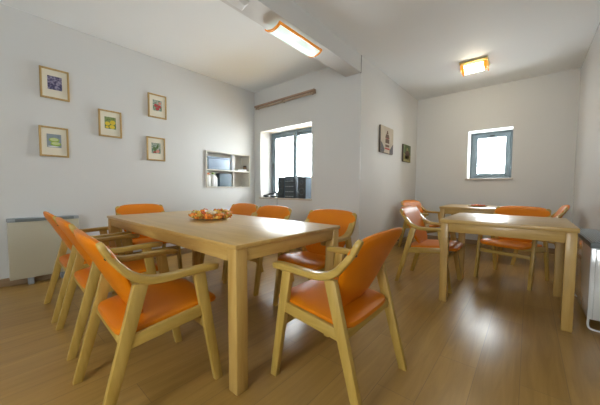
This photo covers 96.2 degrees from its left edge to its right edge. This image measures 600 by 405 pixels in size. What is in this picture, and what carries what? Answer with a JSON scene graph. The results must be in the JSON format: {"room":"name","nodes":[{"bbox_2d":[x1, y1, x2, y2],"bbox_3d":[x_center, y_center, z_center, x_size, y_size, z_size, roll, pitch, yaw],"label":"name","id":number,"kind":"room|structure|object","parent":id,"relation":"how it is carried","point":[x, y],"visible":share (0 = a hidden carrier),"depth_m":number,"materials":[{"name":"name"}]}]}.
{"room":"dining room","nodes":[
{"label":"dining room","id":0,"kind":"room"},
{"bbox_2d":[0,3,254,278],"bbox_3d":[-2.908,-0.571,3.047,0.300,2.838,6.711,3,4,40],"label":"wall","id":1,"kind":"structure","parent":0,"point":[100,174],"depth_m":3.33,"materials":[{"name":"white paint"}]},
{"bbox_2d":[38,125,68,157],"bbox_3d":[-2.734,-0.673,2.992,0.024,0.328,0.245,3,4,40],"label":"framed picture","id":2,"kind":"object","parent":1,"relation":"attached to","point":[53,141],"visible":1,"depth_m":2.98,"materials":[{"name":"brown wood"}]},
{"bbox_2d":[47,134,61,147],"bbox_3d":[-2.733,-0.684,2.991,0.002,0.146,0.120,3,4,40],"label":"print","id":3,"kind":"object","parent":2,"relation":"attached to","point":[53,140],"depth_m":2.99,"materials":[{"name":"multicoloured paper"}]},
{"bbox_2d":[39,65,69,101],"bbox_3d":[-2.715,-1.309,2.978,0.024,0.328,0.245,3,4,40],"label":"framed picture","id":4,"kind":"object","parent":1,"relation":"attached to","point":[54,83],"visible":1,"depth_m":2.97,"materials":[{"name":"brown wood"}]},
{"bbox_2d":[47,75,61,90],"bbox_3d":[-2.714,-1.319,2.977,0.002,0.146,0.120,3,4,40],"label":"print","id":5,"kind":"object","parent":4,"relation":"attached to","point":[54,82],"depth_m":2.97},
{"bbox_2d":[0,248,191,287],"bbox_3d":[-2.826,0.811,2.979,0.014,0.085,6.011,3,4,40],"label":"baseboard","id":6,"kind":"structure","parent":1,"relation":"attached to","point":[6,282],"depth_m":2.87,"materials":[{"name":"brown wood"}]},
{"bbox_2d":[98,108,121,138],"bbox_3d":[-2.386,-0.988,3.384,0.024,0.328,0.245,3,4,40],"label":"framed picture","id":7,"kind":"object","parent":1,"relation":"attached to","point":[109,122],"visible":1,"depth_m":3.38,"materials":[{"name":"brown wood"}]},
{"bbox_2d":[104,116,115,129],"bbox_3d":[-2.385,-0.999,3.383,0.002,0.146,0.120,3,4,40],"label":"print","id":8,"kind":"object","parent":7,"relation":"attached to","point":[109,121],"depth_m":3.38,"materials":[{"name":"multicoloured paper"}]},
{"bbox_2d":[146,136,165,160],"bbox_3d":[-2.037,-0.756,3.808,0.024,0.328,0.245,3,4,40],"label":"framed picture","id":9,"kind":"object","parent":1,"relation":"attached to","point":[155,146],"visible":1,"depth_m":3.80,"materials":[{"name":"brown wood"}]},
{"bbox_2d":[151,143,160,153],"bbox_3d":[-2.037,-0.767,3.807,0.002,0.146,0.120,3,4,40],"label":"print","id":10,"kind":"object","parent":9,"relation":"attached to","point":[155,147],"depth_m":3.81,"materials":[{"name":"multicoloured paper"}]},
{"bbox_2d":[147,92,166,119],"bbox_3d":[-2.015,-1.356,3.800,0.024,0.328,0.245,3,4,40],"label":"framed picture","id":11,"kind":"object","parent":1,"relation":"attached to","point":[157,108],"visible":1,"depth_m":3.79,"materials":[{"name":"brown wood"}]},
{"bbox_2d":[153,99,161,111],"bbox_3d":[-2.015,-1.367,3.798,0.002,0.146,0.120,3,4,40],"label":"print","id":12,"kind":"object","parent":11,"relation":"attached to","point":[157,103],"depth_m":3.80},
{"bbox_2d":[205,150,249,187],"bbox_3d":[-1.336,-0.573,4.830,0.257,0.610,0.910,3,4,40],"label":"wall shelf unit","id":13,"kind":"object","parent":1,"relation":"attached to","point":[240,179],"visible":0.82,"depth_m":4.97,"materials":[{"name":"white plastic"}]},
{"bbox_2d":[207,173,210,185],"bbox_3d":[-1.545,-0.383,4.524,0.076,0.225,0.076,3,4,40],"label":"plastic bottle","id":14,"kind":"object","parent":13,"relation":"in","point":[208,175],"visible":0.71,"depth_m":4.50,"materials":[{"name":"white plastic"}]},
{"bbox_2d":[211,173,214,185],"bbox_3d":[-1.486,-0.392,4.592,0.076,0.235,0.076,3,4,40],"label":"plastic bottle","id":15,"kind":"object","parent":13,"relation":"in","point":[212,175],"visible":0.84,"depth_m":4.56,"materials":[{"name":"white plastic"}]},
{"bbox_2d":[207,156,229,169],"bbox_3d":[-1.456,-0.677,4.704,0.190,0.215,0.444,3,4,40],"label":"storage box","id":16,"kind":"object","parent":13,"relation":"on","point":[219,163],"visible":0.69,"depth_m":4.63,"materials":[{"name":"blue plastic"}]},
{"bbox_2d":[216,173,231,186],"bbox_3d":[-1.372,-0.403,4.842,0.130,0.232,0.260,3,4,40],"label":"case","id":17,"kind":"object","parent":13,"relation":"on","point":[224,180],"visible":0.83,"depth_m":4.78,"materials":[{"name":"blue plastic"}]},
{"bbox_2d":[0,238,599,404],"bbox_3d":[-0.303,0.943,2.434,5.174,0.100,9.042,3,4,40],"label":"floor","id":18,"kind":"structure","parent":0,"point":[494,340],"depth_m":1.70,"materials":[{"name":"laminate"}]},
{"bbox_2d":[6,215,78,283],"bbox_3d":[-2.771,0.506,2.936,0.112,0.700,0.564,3,4,40],"label":"wall heater","id":19,"kind":"object","parent":18,"relation":"on","point":[33,243],"visible":0.83,"depth_m":2.82,"materials":[{"name":"beige metal"}]},
{"bbox_2d":[6,215,78,222],"bbox_3d":[-2.769,0.174,2.919,0.112,0.035,0.564,3,4,40],"label":"grille","id":20,"kind":"object","parent":19,"relation":"attached to","point":[66,217],"depth_m":2.85,"materials":[{"name":"grey metal"}]},
{"bbox_2d":[43,211,132,323],"bbox_3d":[-1.863,0.476,2.386,0.563,0.824,0.582,3,4,42],"label":"armchair","id":21,"kind":"object","parent":18,"relation":"on","point":[64,260],"visible":0.42,"depth_m":2.21,"materials":[{"name":"brown wood"}]},
{"bbox_2d":[55,217,162,360],"bbox_3d":[-1.367,0.501,1.952,0.563,0.824,0.582,3,4,42],"label":"armchair","id":22,"kind":"object","parent":18,"relation":"on","point":[87,279],"visible":0.56,"depth_m":1.81,"materials":[{"name":"brown wood"}]},
{"bbox_2d":[72,229,221,404],"bbox_3d":[-0.797,0.531,1.418,0.563,0.824,0.582,3,4,43],"label":"armchair","id":23,"kind":"object","parent":18,"relation":"on","point":[142,311],"visible":1,"depth_m":1.29,"materials":[{"name":"orange leather"}]},
{"bbox_2d":[115,204,181,268],"bbox_3d":[-1.763,0.438,3.139,0.582,0.824,0.563,3,4,40],"label":"armchair","id":24,"kind":"object","parent":18,"relation":"on","point":[130,208],"visible":0.23,"depth_m":3.17,"materials":[{"name":"orange leather"}]},
{"bbox_2d":[107,210,339,395],"bbox_3d":[-0.784,0.523,2.299,2.044,0.750,0.926,3,4,40],"label":"dining table","id":25,"kind":"object","parent":18,"relation":"on","point":[237,239],"visible":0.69,"depth_m":1.59,"materials":[{"name":"brown wood"}]},
{"bbox_2d":[200,203,257,279],"bbox_3d":[-0.874,0.432,3.324,0.563,0.824,0.582,3,4,40],"label":"armchair","id":26,"kind":"object","parent":18,"relation":"on","point":[247,209],"visible":0.21,"depth_m":3.40,"materials":[{"name":"orange leather"}]},
{"bbox_2d":[223,205,293,295],"bbox_3d":[-0.449,0.456,2.898,0.563,0.824,0.582,3,4,40],"label":"armchair","id":27,"kind":"object","parent":18,"relation":"on","point":[268,211],"visible":0.24,"depth_m":2.89,"materials":[{"name":"orange leather"}]},
{"bbox_2d":[273,209,356,305],"bbox_3d":[0.141,0.486,2.358,0.563,0.824,0.582,3,4,40],"label":"armchair","id":28,"kind":"object","parent":18,"relation":"on","point":[313,256],"visible":0.58,"depth_m":2.35,"materials":[{"name":"orange leather"}]},
{"bbox_2d":[271,227,406,404],"bbox_3d":[0.218,0.532,1.490,0.582,0.824,0.563,3,4,40],"label":"armchair","id":29,"kind":"object","parent":18,"relation":"on","point":[338,302],"visible":1,"depth_m":1.33,"materials":[{"name":"orange leather"}]},
{"bbox_2d":[398,200,439,246],"bbox_3d":[2.110,0.376,4.635,0.563,0.824,0.582,-2,4,-33],"label":"armchair","id":30,"kind":"object","parent":18,"relation":"on","point":[414,203],"visible":0.48,"depth_m":4.70,"materials":[{"name":"brown wood"}]},
{"bbox_2d":[395,206,462,293],"bbox_3d":[1.445,0.460,2.978,0.582,0.824,0.563,3,4,40],"label":"armchair","id":31,"kind":"object","parent":18,"relation":"on","point":[412,215],"visible":0.85,"depth_m":2.92,"materials":[{"name":"brown wood"}]},
{"bbox_2d":[439,204,502,262],"bbox_3d":[2.749,0.434,4.298,0.770,0.750,0.890,3,4,40],"label":"dining table","id":32,"kind":"object","parent":18,"relation":"on","point":[452,209],"visible":0.48,"depth_m":4.02,"materials":[{"name":"brown wood"}]},
{"bbox_2d":[439,213,579,332],"bbox_3d":[1.892,0.523,2.509,0.885,0.750,0.900,3,4,40],"label":"dining table","id":33,"kind":"object","parent":18,"relation":"on","point":[561,231],"visible":0.98,"depth_m":2.21,"materials":[{"name":"brown wood"}]},
{"bbox_2d":[474,206,550,290],"bbox_3d":[2.407,0.460,3.055,0.582,0.824,0.563,-2,4,-33],"label":"armchair","id":34,"kind":"object","parent":18,"relation":"on","point":[528,245],"visible":0.52,"depth_m":2.99,"materials":[{"name":"brown wood"}]},
{"bbox_2d":[510,205,569,264],"bbox_3d":[3.229,0.433,3.646,0.582,0.824,0.563,3,4,40],"label":"armchair","id":35,"kind":"object","parent":18,"relation":"on","point":[562,210],"visible":0.23,"depth_m":3.48,"materials":[{"name":"brown wood"}]},
{"bbox_2d":[575,228,599,332],"bbox_3d":[2.460,0.592,2.268,0.156,0.644,0.974,3,4,40],"label":"wall heater","id":36,"kind":"object","parent":18,"relation":"on","point":[587,280],"visible":0.77,"depth_m":2.00,"materials":[{"name":"white metal"}]},
{"bbox_2d":[578,228,599,248],"bbox_3d":[2.463,0.292,2.254,0.156,0.043,0.968,3,4,40],"label":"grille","id":37,"kind":"object","parent":36,"relation":"attached to","point":[590,238],"depth_m":2.17,"materials":[{"name":"grey metal"}]},
{"bbox_2d":[0,0,599,99],"bbox_3d":[-0.290,-2.001,2.280,5.174,0.120,9.042,3,4,40],"label":"ceiling","id":38,"kind":"structure","parent":0,"point":[420,45],"depth_m":3.18,"materials":[{"name":"paint"}]},
{"bbox_2d":[220,0,360,76],"bbox_3d":[-1.202,-1.788,1.470,0.245,0.228,6.011,3,4,40],"label":"beam","id":39,"kind":"structure","parent":38,"relation":"attached to","point":[336,54],"depth_m":2.80,"materials":[{"name":"white paint"}]},
{"bbox_2d":[227,0,249,10],"bbox_3d":[-0.522,-1.697,2.295,0.126,0.035,0.174,3,4,40],"label":"smoke detector","id":40,"kind":"object","parent":39,"relation":"attached to","point":[240,4],"visible":1,"depth_m":2.28,"materials":[{"name":"white plastic"}]},
{"bbox_2d":[265,20,321,57],"bbox_3d":[-0.046,-1.700,2.836,0.209,0.073,0.684,3,4,40],"label":"ceiling lamp","id":41,"kind":"object","parent":39,"relation":"attached to","point":[281,30],"visible":1,"depth_m":2.77,"materials":[{"name":"white plastic"}]},
{"bbox_2d":[459,56,489,76],"bbox_3d":[2.527,-1.951,3.892,0.344,0.123,0.300,3,4,40],"label":"ceiling lamp","id":42,"kind":"object","parent":38,"relation":"attached to","point":[483,63],"visible":1,"depth_m":3.82,"materials":[{"name":"gold metal"}]},
{"bbox_2d":[254,56,374,247],"bbox_3d":[0.083,-0.638,4.587,2.259,2.838,0.488,3,4,40],"label":"wall","id":43,"kind":"structure","parent":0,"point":[340,114],"depth_m":4.07,"materials":[{"name":"white paint"}]},
{"bbox_2d":[259,127,311,200],"bbox_3d":[-0.177,-0.685,4.812,1.256,1.253,0.380,3,4,40],"label":"window","id":44,"kind":"structure","parent":43,"relation":"attached to","point":[304,131],"depth_m":4.99,"materials":[{"name":"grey metal"}]},
{"bbox_2d":[263,193,275,196],"bbox_3d":[-0.552,-0.142,5.062,0.305,0.090,0.156,3,4,40],"label":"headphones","id":45,"kind":"object","parent":44,"relation":"on","point":[268,194],"visible":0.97,"depth_m":5.05,"materials":[{"name":"black plastic"}]},
{"bbox_2d":[278,177,284,197],"bbox_3d":[-0.295,-0.272,4.855,0.160,0.375,0.176,3,4,40],"label":"loudspeaker","id":46,"kind":"object","parent":44,"relation":"on","point":[281,180],"visible":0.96,"depth_m":4.78,"materials":[{"name":"black plastic"}]},
{"bbox_2d":[285,176,300,197],"bbox_3d":[-0.122,-0.270,4.733,0.236,0.385,0.208,3,4,40],"label":"stereo unit","id":47,"kind":"object","parent":44,"relation":"on","point":[291,182],"visible":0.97,"depth_m":4.64,"materials":[{"name":"black plastic"}]},
{"bbox_2d":[298,176,310,198],"bbox_3d":[0.080,-0.252,4.544,0.175,0.370,0.186,3,4,40],"label":"speaker","id":48,"kind":"object","parent":44,"relation":"on","point":[304,182],"visible":0.97,"depth_m":4.47,"materials":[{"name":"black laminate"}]},
{"bbox_2d":[371,66,417,237],"bbox_3d":[1.677,-0.647,4.884,0.200,2.838,2.031,3,4,40],"label":"wall","id":49,"kind":"structure","parent":0,"point":[394,180],"depth_m":4.62,"materials":[{"name":"white paint"}]},
{"bbox_2d":[379,124,392,154],"bbox_3d":[1.400,-1.007,4.358,0.031,0.420,0.500,3,4,40],"label":"picture","id":50,"kind":"object","parent":49,"relation":"attached to","point":[385,133],"visible":1,"depth_m":4.31},
{"bbox_2d":[395,236,414,245],"bbox_3d":[1.623,0.739,4.735,0.014,0.085,2.431,3,4,40],"label":"baseboard","id":51,"kind":"structure","parent":49,"relation":"attached to","point":[404,238],"depth_m":5.14,"materials":[{"name":"brown wood"}]},
{"bbox_2d":[402,144,410,162],"bbox_3d":[2.008,-0.922,5.080,0.031,0.320,0.390,3,4,40],"label":"picture","id":52,"kind":"object","parent":49,"relation":"attached to","point":[406,150],"visible":1,"depth_m":5.03},
{"bbox_2d":[415,68,579,248],"bbox_3d":[3.496,-0.645,4.999,2.823,2.838,0.500,3,4,40],"label":"wall","id":53,"kind":"structure","parent":0,"point":[541,112],"depth_m":4.60,"materials":[{"name":"white paint"}]},
{"bbox_2d":[465,130,512,179],"bbox_3d":[3.474,-0.856,4.915,0.709,0.898,0.420,3,4,40],"label":"window","id":54,"kind":"structure","parent":53,"relation":"in","point":[508,134],"depth_m":4.96,"materials":[{"name":"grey metal"}]},
{"bbox_2d":[427,235,554,253],"bbox_3d":[3.291,0.737,4.903,2.309,0.085,0.014,3,4,40],"label":"baseboard","id":55,"kind":"structure","parent":53,"relation":"attached to","point":[467,241],"depth_m":5.00,"materials":[{"name":"brown wood"}]},
{"bbox_2d":[572,23,599,230],"bbox_3d":[1.463,-0.428,0.667,0.300,2.838,8.742,3,4,40],"label":"wall","id":56,"kind":"structure","parent":0,"point":[586,191],"depth_m":3.21,"materials":[{"name":"paint"}]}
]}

